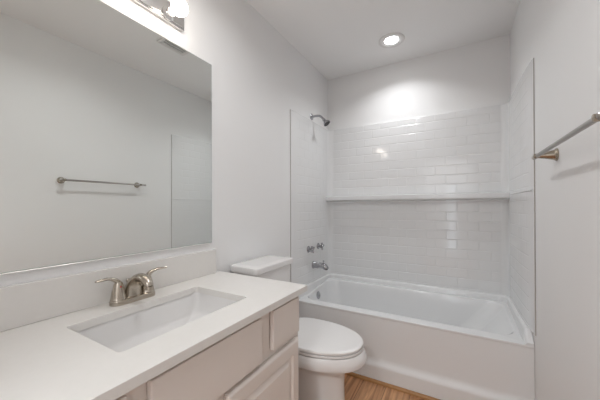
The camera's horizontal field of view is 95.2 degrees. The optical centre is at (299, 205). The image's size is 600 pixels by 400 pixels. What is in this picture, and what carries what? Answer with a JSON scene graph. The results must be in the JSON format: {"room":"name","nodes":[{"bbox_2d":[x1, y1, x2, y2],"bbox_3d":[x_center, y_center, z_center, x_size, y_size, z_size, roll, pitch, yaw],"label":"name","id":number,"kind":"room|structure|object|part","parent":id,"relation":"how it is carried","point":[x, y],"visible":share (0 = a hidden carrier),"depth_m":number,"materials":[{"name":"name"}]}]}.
{"room":"bathroom","nodes":[
{"label":"bathroom","id":0,"kind":"room"},
{"bbox_2d":[0,0,327,286],"bbox_3d":[-0.520,-0.051,1.535,0.100,2.521,3.300,0,0,30],"label":"wall","id":1,"kind":"structure","parent":0,"point":[258,76],"depth_m":1.73,"materials":[{"name":"paint"}]},
{"bbox_2d":[0,0,211,275],"bbox_3d":[-0.713,-0.281,1.089,0.010,0.975,0.932,0,0,30],"label":"vanity mirror","id":2,"kind":"object","parent":1,"relation":"attached to","point":[106,120],"visible":1,"depth_m":1.00,"materials":[{"name":"grey mirror"}]},
{"bbox_2d":[0,249,215,331],"bbox_3d":[-0.712,0.304,1.073,0.020,0.127,0.990,0,0,30],"label":"backsplash","id":3,"kind":"structure","parent":1,"relation":"attached to","point":[21,304],"depth_m":0.95,"materials":[{"name":"white stone"}]},
{"bbox_2d":[132,0,187,31],"bbox_3d":[-0.653,-0.892,1.072,0.138,0.102,0.544,0,0,30],"label":"vanity light","id":4,"kind":"object","parent":1,"relation":"attached to","point":[173,12],"visible":1,"depth_m":1.21,"materials":[{"name":"silver metal"}]},
{"bbox_2d":[162,6,175,20],"bbox_3d":[-0.588,-0.876,1.244,0.032,0.060,0.060,0,0,30],"label":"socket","id":5,"kind":"object","parent":4,"relation":"attached to","point":[167,13],"depth_m":1.23,"materials":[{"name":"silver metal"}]},
{"bbox_3d":[-0.538,-0.876,1.216,0.082,0.072,0.072,0,0,30],"label":"bulb","id":6,"kind":"part","parent":4,"relation":"part of","materials":[{"name":"white glass"}]},
{"bbox_2d":[310,113,329,125],"bbox_3d":[0.187,-0.781,2.493,0.180,0.134,0.069,0,0,30],"label":"fitting","id":7,"kind":"object","parent":1,"relation":"attached to","point":[326,122],"visible":1,"depth_m":2.48,"materials":[{"name":"silver metal"}]},
{"bbox_2d":[246,0,519,79],"bbox_3d":[-0.205,-1.368,0.465,1.724,0.100,4.850,0,0,30],"label":"ceiling","id":8,"kind":"structure","parent":0,"point":[339,38],"depth_m":2.01,"materials":[{"name":"paint"}]},
{"bbox_2d":[379,32,404,47],"bbox_3d":[0.728,-1.307,2.177,0.198,0.011,0.198,0,0,30],"label":"recessed light","id":9,"kind":"object","parent":8,"relation":"in","point":[390,40],"visible":1,"depth_m":2.16,"materials":[{"name":"white paint"}]},
{"bbox_2d":[344,374,424,399],"bbox_3d":[-0.197,1.253,0.453,1.724,0.100,4.850,0,0,30],"label":"floor","id":10,"kind":"structure","parent":0,"point":[355,388],"depth_m":1.76,"materials":[{"name":"brown wood"}]},
{"bbox_2d":[115,296,298,399],"bbox_3d":[-0.472,0.799,0.957,0.548,0.814,0.979,0,0,30],"label":"vanity cabinet","id":11,"kind":"object","parent":10,"relation":"on","point":[259,360],"visible":0.6,"depth_m":0.92,"materials":[{"name":"beige paint"}]},
{"bbox_3d":[-0.428,0.484,0.506,0.020,0.153,0.198,0,0,30],"label":"drawer","id":12,"kind":"part","parent":11,"relation":"part of","materials":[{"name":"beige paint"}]},
{"bbox_2d":[0,249,306,399],"bbox_3d":[-0.466,0.316,0.953,0.567,0.153,1.026,0,0,30],"label":"countertop","id":13,"kind":"structure","parent":11,"relation":"on","point":[43,356],"depth_m":0.82,"materials":[{"name":"white stone"}]},
{"bbox_2d":[95,267,166,306],"bbox_3d":[-0.639,0.312,1.059,0.174,0.109,0.217,0,0,-8],"label":"faucet","id":14,"kind":"object","parent":13,"relation":"on","point":[140,286],"visible":1,"depth_m":1.02,"materials":[{"name":"silver metal"}]},
{"bbox_3d":[-0.688,0.281,0.987,0.024,0.043,0.093,0,0,23],"label":"lever","id":15,"kind":"part","parent":14,"relation":"part of","materials":[{"name":"silver metal"}]},
{"bbox_3d":[-0.674,0.317,1.016,0.053,0.071,0.053,0,0,30],"label":"handle","id":16,"kind":"part","parent":14,"relation":"part of","materials":[{"name":"silver metal"}]},
{"bbox_3d":[-0.647,0.357,1.064,0.058,0.020,0.166,0,0,30],"label":"plate","id":17,"kind":"part","parent":14,"relation":"part of","materials":[{"name":"silver metal"}]},
{"bbox_3d":[-0.615,0.310,1.046,0.158,0.104,0.072,0,0,30],"label":"spout","id":18,"kind":"part","parent":14,"relation":"part of","materials":[{"name":"silver metal"}]},
{"bbox_3d":[-0.620,0.317,1.111,0.053,0.071,0.053,0,0,30],"label":"handle","id":19,"kind":"part","parent":14,"relation":"part of","materials":[{"name":"silver metal"}]},
{"bbox_3d":[-0.602,0.281,1.138,0.024,0.043,0.093,0,0,36],"label":"lever","id":20,"kind":"part","parent":14,"relation":"part of","materials":[{"name":"silver metal"}]},
{"bbox_2d":[77,292,237,351],"bbox_3d":[-0.457,0.468,0.958,0.347,0.151,0.526,0,0,30],"label":"undermount sink","id":21,"kind":"object","parent":13,"relation":"in","point":[121,334],"visible":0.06,"depth_m":1.05,"materials":[{"name":"white ceramic"}]},
{"bbox_3d":[-0.120,0.841,1.040,0.020,0.499,0.440,0,0,30],"label":"door","id":22,"kind":"part","parent":11,"relation":"part of","materials":[{"name":"beige paint"}]},
{"bbox_3d":[-0.061,0.486,1.147,0.020,0.153,0.198,0,0,30],"label":"drawer","id":23,"kind":"part","parent":11,"relation":"part of","materials":[{"name":"beige paint"}]},
{"bbox_2d":[230,255,366,399],"bbox_3d":[0.014,0.775,1.603,0.733,0.865,0.456,0,0,30],"label":"toilet","id":24,"kind":"object","parent":10,"relation":"on","point":[327,350],"visible":0.44,"depth_m":1.49,"materials":[{"name":"white ceramic"}]},
{"bbox_3d":[-0.226,0.365,1.708,0.218,0.042,0.396,0,0,30],"label":"tank lid","id":25,"kind":"part","parent":24,"relation":"part of","materials":[{"name":"white ceramic"}]},
{"bbox_3d":[-0.229,0.595,1.708,0.202,0.416,0.364,0,0,30],"label":"tank","id":26,"kind":"part","parent":24,"relation":"part of","materials":[{"name":"white ceramic"}]},
{"bbox_3d":[0.109,0.773,1.584,0.510,0.014,0.380,0,0,30],"label":"seat","id":27,"kind":"part","parent":24,"relation":"part of","materials":[{"name":"white plastic"}]},
{"bbox_3d":[0.104,0.752,1.586,0.520,0.022,0.384,0,0,30],"label":"seat lid","id":28,"kind":"part","parent":24,"relation":"part of","materials":[{"name":"white plastic"}]},
{"bbox_3d":[0.069,0.995,1.606,0.641,0.425,0.396,0,0,30],"label":"bowl","id":29,"kind":"part","parent":24,"relation":"part of","materials":[{"name":"white ceramic"}]},
{"bbox_2d":[298,273,534,399],"bbox_3d":[0.773,0.951,2.147,1.522,0.514,0.740,0,0,30],"label":"bathtub","id":30,"kind":"object","parent":10,"relation":"on","point":[441,343],"visible":0.76,"depth_m":1.82,"materials":[{"name":"white plastic"}]},
{"bbox_2d":[299,278,529,345],"bbox_3d":[0.779,0.917,2.159,1.522,0.371,0.715,0,0,30],"label":"tub","id":31,"kind":"object","parent":30,"relation":"in","point":[382,313],"depth_m":2.10,"materials":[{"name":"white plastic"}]},
{"bbox_2d":[345,372,439,399],"bbox_3d":[0.586,1.197,1.818,1.496,0.019,0.016,0,0,30],"label":"trim","id":32,"kind":"structure","parent":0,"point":[359,376],"depth_m":1.80,"materials":[{"name":"brown wood"}]},
{"bbox_2d":[328,34,509,129],"bbox_3d":[0.980,-0.052,2.519,1.524,2.521,0.100,0,0,30],"label":"wall","id":33,"kind":"structure","parent":0,"point":[474,75],"depth_m":2.40,"materials":[{"name":"paint"}]},
{"bbox_2d":[290,58,535,335],"bbox_3d":[0.768,-0.041,2.149,1.523,1.470,0.750,0,0,30],"label":"shower surround","id":34,"kind":"object","parent":33,"relation":"attached to","point":[446,200],"depth_m":2.33,"materials":[{"name":"white tile"}]},
{"bbox_3d":[0.100,-0.038,2.495,0.019,1.470,0.677,0,0,30],"label":"panel","id":35,"kind":"part","parent":34,"relation":"part of","materials":[{"name":"white tile"}]},
{"bbox_3d":[0.098,0.389,2.410,0.056,0.066,0.066,0,0,30],"label":"tub valve handle","id":36,"kind":"part","parent":34,"relation":"part of","materials":[{"name":"silver metal"}]},
{"bbox_2d":[312,260,328,269],"bbox_3d":[0.188,0.537,2.470,0.151,0.083,0.068,0,0,30],"label":"tub spout","id":37,"kind":"object","parent":34,"relation":"attached to","point":[323,265],"visible":1,"depth_m":2.45,"materials":[{"name":"silver metal"}]},
{"bbox_3d":[0.196,0.386,2.581,0.056,0.069,0.069,0,0,30],"label":"tub valve handle","id":38,"kind":"part","parent":34,"relation":"part of","materials":[{"name":"silver metal"}]},
{"bbox_2d":[326,192,509,201],"bbox_3d":[0.927,-0.068,2.426,1.483,0.061,0.085,0,0,30],"label":"shelf","id":39,"kind":"object","parent":34,"relation":"attached to","point":[374,196],"depth_m":2.35,"materials":[{"name":"white plastic"}]},
{"bbox_3d":[0.938,-0.041,2.445,1.522,1.470,0.069,0,0,30],"label":"panel","id":40,"kind":"part","parent":34,"relation":"part of","materials":[{"name":"white tile"}]},
{"bbox_3d":[1.404,-0.045,1.748,0.019,1.470,0.677,0,0,30],"label":"panel","id":41,"kind":"part","parent":34,"relation":"part of","materials":[{"name":"white tile"}]},
{"bbox_2d":[510,0,599,399],"bbox_3d":[0.889,-0.060,0.727,0.100,2.521,3.300,0,0,30],"label":"wall","id":42,"kind":"structure","parent":0,"point":[562,37],"depth_m":1.05,"materials":[{"name":"paint"}]},
{"bbox_2d":[531,112,599,160],"bbox_3d":[0.888,-0.209,0.905,0.076,0.051,0.664,0,0,30],"label":"towel bar","id":43,"kind":"object","parent":42,"relation":"attached to","point":[545,153],"visible":1,"depth_m":0.89,"materials":[{"name":"grey metal"}]},
{"bbox_3d":[1.027,-0.209,1.147,0.076,0.051,0.051,0,0,30],"label":"post","id":44,"kind":"part","parent":43,"relation":"part of","materials":[{"name":"silver metal"}]},
{"bbox_3d":[0.737,-0.210,0.642,0.076,0.051,0.051,0,0,30],"label":"post","id":45,"kind":"part","parent":43,"relation":"part of","materials":[{"name":"silver metal"}]}
]}

